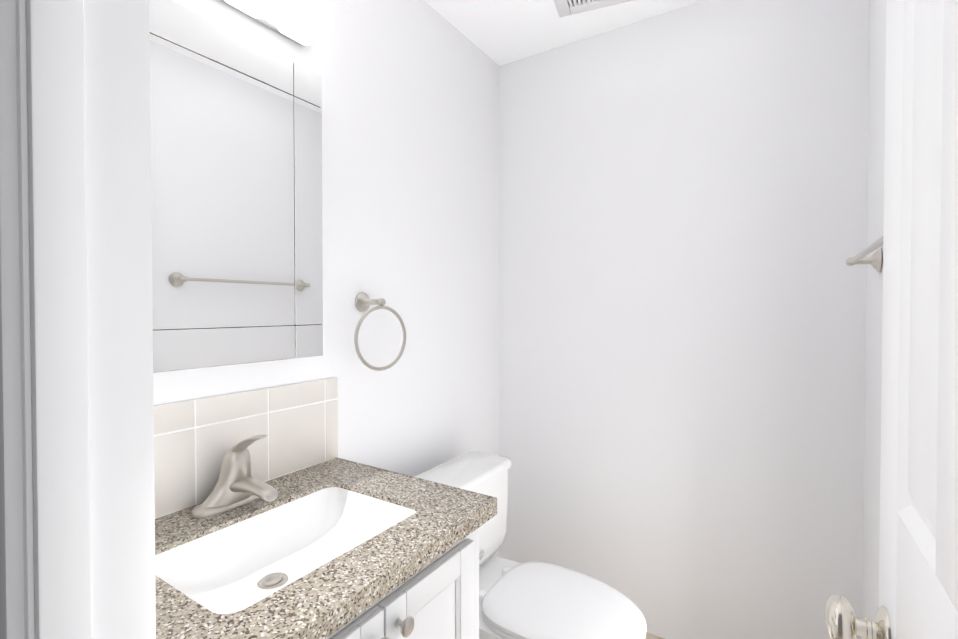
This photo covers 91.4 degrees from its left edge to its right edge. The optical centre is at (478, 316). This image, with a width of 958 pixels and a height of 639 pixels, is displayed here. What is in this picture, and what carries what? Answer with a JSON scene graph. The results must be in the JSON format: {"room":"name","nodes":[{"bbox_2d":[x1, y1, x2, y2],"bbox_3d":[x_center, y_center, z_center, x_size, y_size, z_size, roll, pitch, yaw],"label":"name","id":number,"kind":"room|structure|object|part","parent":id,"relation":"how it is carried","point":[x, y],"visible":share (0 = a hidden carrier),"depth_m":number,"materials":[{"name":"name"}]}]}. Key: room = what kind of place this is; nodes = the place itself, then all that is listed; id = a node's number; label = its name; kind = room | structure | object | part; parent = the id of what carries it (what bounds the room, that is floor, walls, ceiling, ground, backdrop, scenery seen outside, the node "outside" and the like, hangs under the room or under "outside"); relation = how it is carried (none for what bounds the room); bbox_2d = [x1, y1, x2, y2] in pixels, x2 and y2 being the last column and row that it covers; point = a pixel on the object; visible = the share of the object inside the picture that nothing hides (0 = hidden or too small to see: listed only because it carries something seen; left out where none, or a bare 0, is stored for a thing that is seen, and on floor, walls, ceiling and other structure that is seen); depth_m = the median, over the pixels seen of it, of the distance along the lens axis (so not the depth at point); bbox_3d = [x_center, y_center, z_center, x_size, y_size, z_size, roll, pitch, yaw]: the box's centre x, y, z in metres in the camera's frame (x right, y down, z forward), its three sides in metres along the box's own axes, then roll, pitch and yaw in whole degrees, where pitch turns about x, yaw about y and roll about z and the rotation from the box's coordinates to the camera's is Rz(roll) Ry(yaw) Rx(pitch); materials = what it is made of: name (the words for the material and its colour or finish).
{"room":"bathroom","nodes":[
{"label":"bathroom","id":0,"kind":"room"},
{"bbox_2d":[153,0,499,556],"bbox_3d":[-0.398,0.050,1.517,0.100,2.410,1.877,1,1,33],"label":"wall","id":1,"kind":"structure","parent":0,"point":[410,162],"depth_m":1.62,"materials":[{"name":"white paint"}]},
{"bbox_2d":[149,0,322,372],"bbox_3d":[-0.604,-0.257,1.003,0.098,0.726,0.576,1,1,33],"label":"mirror","id":2,"kind":"object","parent":1,"relation":"attached to","point":[236,187],"visible":0.54,"depth_m":1.01,"materials":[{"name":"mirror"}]},
{"bbox_2d":[154,377,337,518],"bbox_3d":[-0.613,0.304,1.081,0.008,0.236,0.722,1,1,33],"label":"backsplash","id":3,"kind":"structure","parent":1,"relation":"attached to","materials":[{"name":"tile"}]},
{"bbox_2d":[221,0,328,45],"bbox_3d":[-0.563,-0.759,1.024,0.136,0.107,0.525,1,1,33],"label":"sconce","id":4,"kind":"object","parent":1,"relation":"attached to","point":[303,22],"visible":1,"depth_m":1.15,"materials":[{"name":"silver metal"}]},
{"bbox_2d":[354,293,405,370],"bbox_3d":[-0.325,0.046,1.445,0.097,0.240,0.198,1,1,33],"label":"towel ring","id":5,"kind":"object","parent":1,"relation":"attached to","point":[363,302],"visible":1,"depth_m":1.44,"materials":[{"name":"silver metal"}]},
{"bbox_2d":[424,0,702,65],"bbox_3d":[0.206,-1.199,1.112,1.535,0.100,1.877,1,1,33],"label":"ceiling","id":6,"kind":"structure","parent":0,"point":[500,32],"depth_m":1.84,"materials":[{"name":"white paint"}]},
{"bbox_2d":[554,0,633,16],"bbox_3d":[0.445,-1.143,1.532,0.440,0.023,0.360,0,1,22],"label":"fan","id":7,"kind":"object","parent":6,"relation":"attached to","point":[567,7],"visible":1,"depth_m":1.71,"materials":[{"name":"white plastic"}]},
{"bbox_2d":[645,632,663,638],"bbox_3d":[-0.147,1.319,0.597,1.535,0.100,3.190,1,1,33],"label":"floor","id":8,"kind":"structure","parent":0,"point":[650,636],"depth_m":1.83,"materials":[{"name":"tile"}]},
{"bbox_2d":[154,377,496,638],"bbox_3d":[-0.373,0.726,0.934,0.578,1.076,0.722,1,1,33],"label":"bathroom vanity","id":9,"kind":"object","parent":8,"relation":"on","point":[276,517],"visible":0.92,"depth_m":0.99,"materials":[{"name":"white paint"}]},
{"bbox_2d":[155,457,496,638],"bbox_3d":[-0.384,0.440,0.930,0.557,0.038,0.711,1,1,33],"label":"countertop","id":10,"kind":"structure","parent":9,"relation":"on","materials":[{"name":"stone"}]},
{"bbox_2d":[191,435,277,517],"bbox_3d":[-0.507,0.338,1.026,0.177,0.169,0.172,1,1,33],"label":"faucet","id":11,"kind":"object","parent":10,"relation":"on","point":[236,494],"depth_m":1.02,"materials":[{"name":"silver metal"}]},
{"bbox_2d":[155,487,415,613],"bbox_3d":[-0.368,0.481,0.921,0.324,0.103,0.475,1,1,33],"label":"sink basin","id":12,"kind":"object","parent":10,"relation":"in","point":[246,561],"depth_m":0.97,"materials":[{"name":"white ceramic"}]},
{"bbox_3d":[-0.254,0.805,0.658,0.019,0.623,0.324,1,1,33],"label":"door","id":13,"kind":"part","parent":9,"relation":"part of","materials":[{"name":"white paint"}]},
{"bbox_3d":[-0.145,0.531,0.779,0.030,0.031,0.091,1,1,33],"label":"knob","id":14,"kind":"part","parent":9,"relation":"part of","materials":[{"name":"silver metal"}]},
{"bbox_3d":[-0.091,0.801,0.913,0.019,0.623,0.273,1,1,33],"label":"door","id":15,"kind":"part","parent":9,"relation":"part of","materials":[{"name":"white paint"}]},
{"bbox_2d":[414,451,646,638],"bbox_3d":[0.136,0.892,1.436,0.724,0.728,0.512,1,1,33],"label":"toilet","id":16,"kind":"object","parent":8,"relation":"on","point":[533,600],"visible":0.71,"depth_m":1.40,"materials":[{"name":"white ceramic"}]},
{"bbox_3d":[-0.086,0.698,1.575,0.198,0.343,0.512,1,1,33],"label":"tank","id":17,"kind":"part","parent":16,"relation":"part of","materials":[{"name":"white ceramic"}]},
{"bbox_3d":[0.009,0.793,1.554,0.007,0.032,0.032,1,1,33],"label":"lever","id":18,"kind":"part","parent":16,"relation":"part of","materials":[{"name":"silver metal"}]},
{"bbox_3d":[0.141,1.062,1.435,0.703,0.388,0.372,1,1,33],"label":"bowl","id":19,"kind":"part","parent":16,"relation":"part of","materials":[{"name":"white ceramic"}]},
{"bbox_3d":[0.240,0.849,1.369,0.477,0.040,0.368,1,1,33],"label":"seat","id":20,"kind":"part","parent":16,"relation":"part of","materials":[{"name":"white plastic"}]},
{"bbox_2d":[499,0,868,638],"bbox_3d":[0.727,0.045,1.853,1.435,2.410,0.100,1,1,33],"label":"wall","id":21,"kind":"structure","parent":0,"point":[682,235],"depth_m":1.74,"materials":[{"name":"white paint"}]},
{"bbox_2d":[861,0,886,638],"bbox_3d":[0.784,0.062,0.702,0.100,2.410,1.777,1,1,33],"label":"wall","id":22,"kind":"structure","parent":0,"point":[874,297],"depth_m":1.35,"materials":[{"name":"white paint"}]},
{"bbox_2d":[845,236,882,271],"bbox_3d":[0.884,-0.147,1.019,0.072,0.064,0.694,1,1,33],"label":"towel rail","id":23,"kind":"object","parent":22,"relation":"attached to","point":[874,260],"visible":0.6,"depth_m":1.24,"materials":[{"name":"silver metal"}]},
{"bbox_3d":[-0.076,-0.953,0.234,0.670,0.365,0.087,1,1,33],"label":"wall","id":24,"kind":"structure","parent":0,"visible":0},
{"bbox_2d":[0,0,155,638],"bbox_3d":[-0.079,0.228,0.246,0.766,2.093,0.107,1,1,33],"label":"door frame","id":25,"kind":"structure","parent":24,"relation":"attached to","point":[84,180],"depth_m":0.40,"materials":[{"name":"white paint"}]},
{"bbox_2d":[879,0,957,638],"bbox_3d":[0.406,0.253,0.381,0.033,2.014,0.635,1,1,33],"label":"door","id":26,"kind":"structure","parent":24,"relation":"in","point":[918,571],"depth_m":0.48,"materials":[{"name":"white paint"}]},
{"bbox_2d":[825,594,891,638],"bbox_3d":[0.544,0.414,0.598,0.163,0.066,0.066,1,1,33],"label":"door knob","id":27,"kind":"object","parent":26,"relation":"attached to","point":[842,621],"depth_m":0.61,"materials":[{"name":"silver metal"}]}
]}

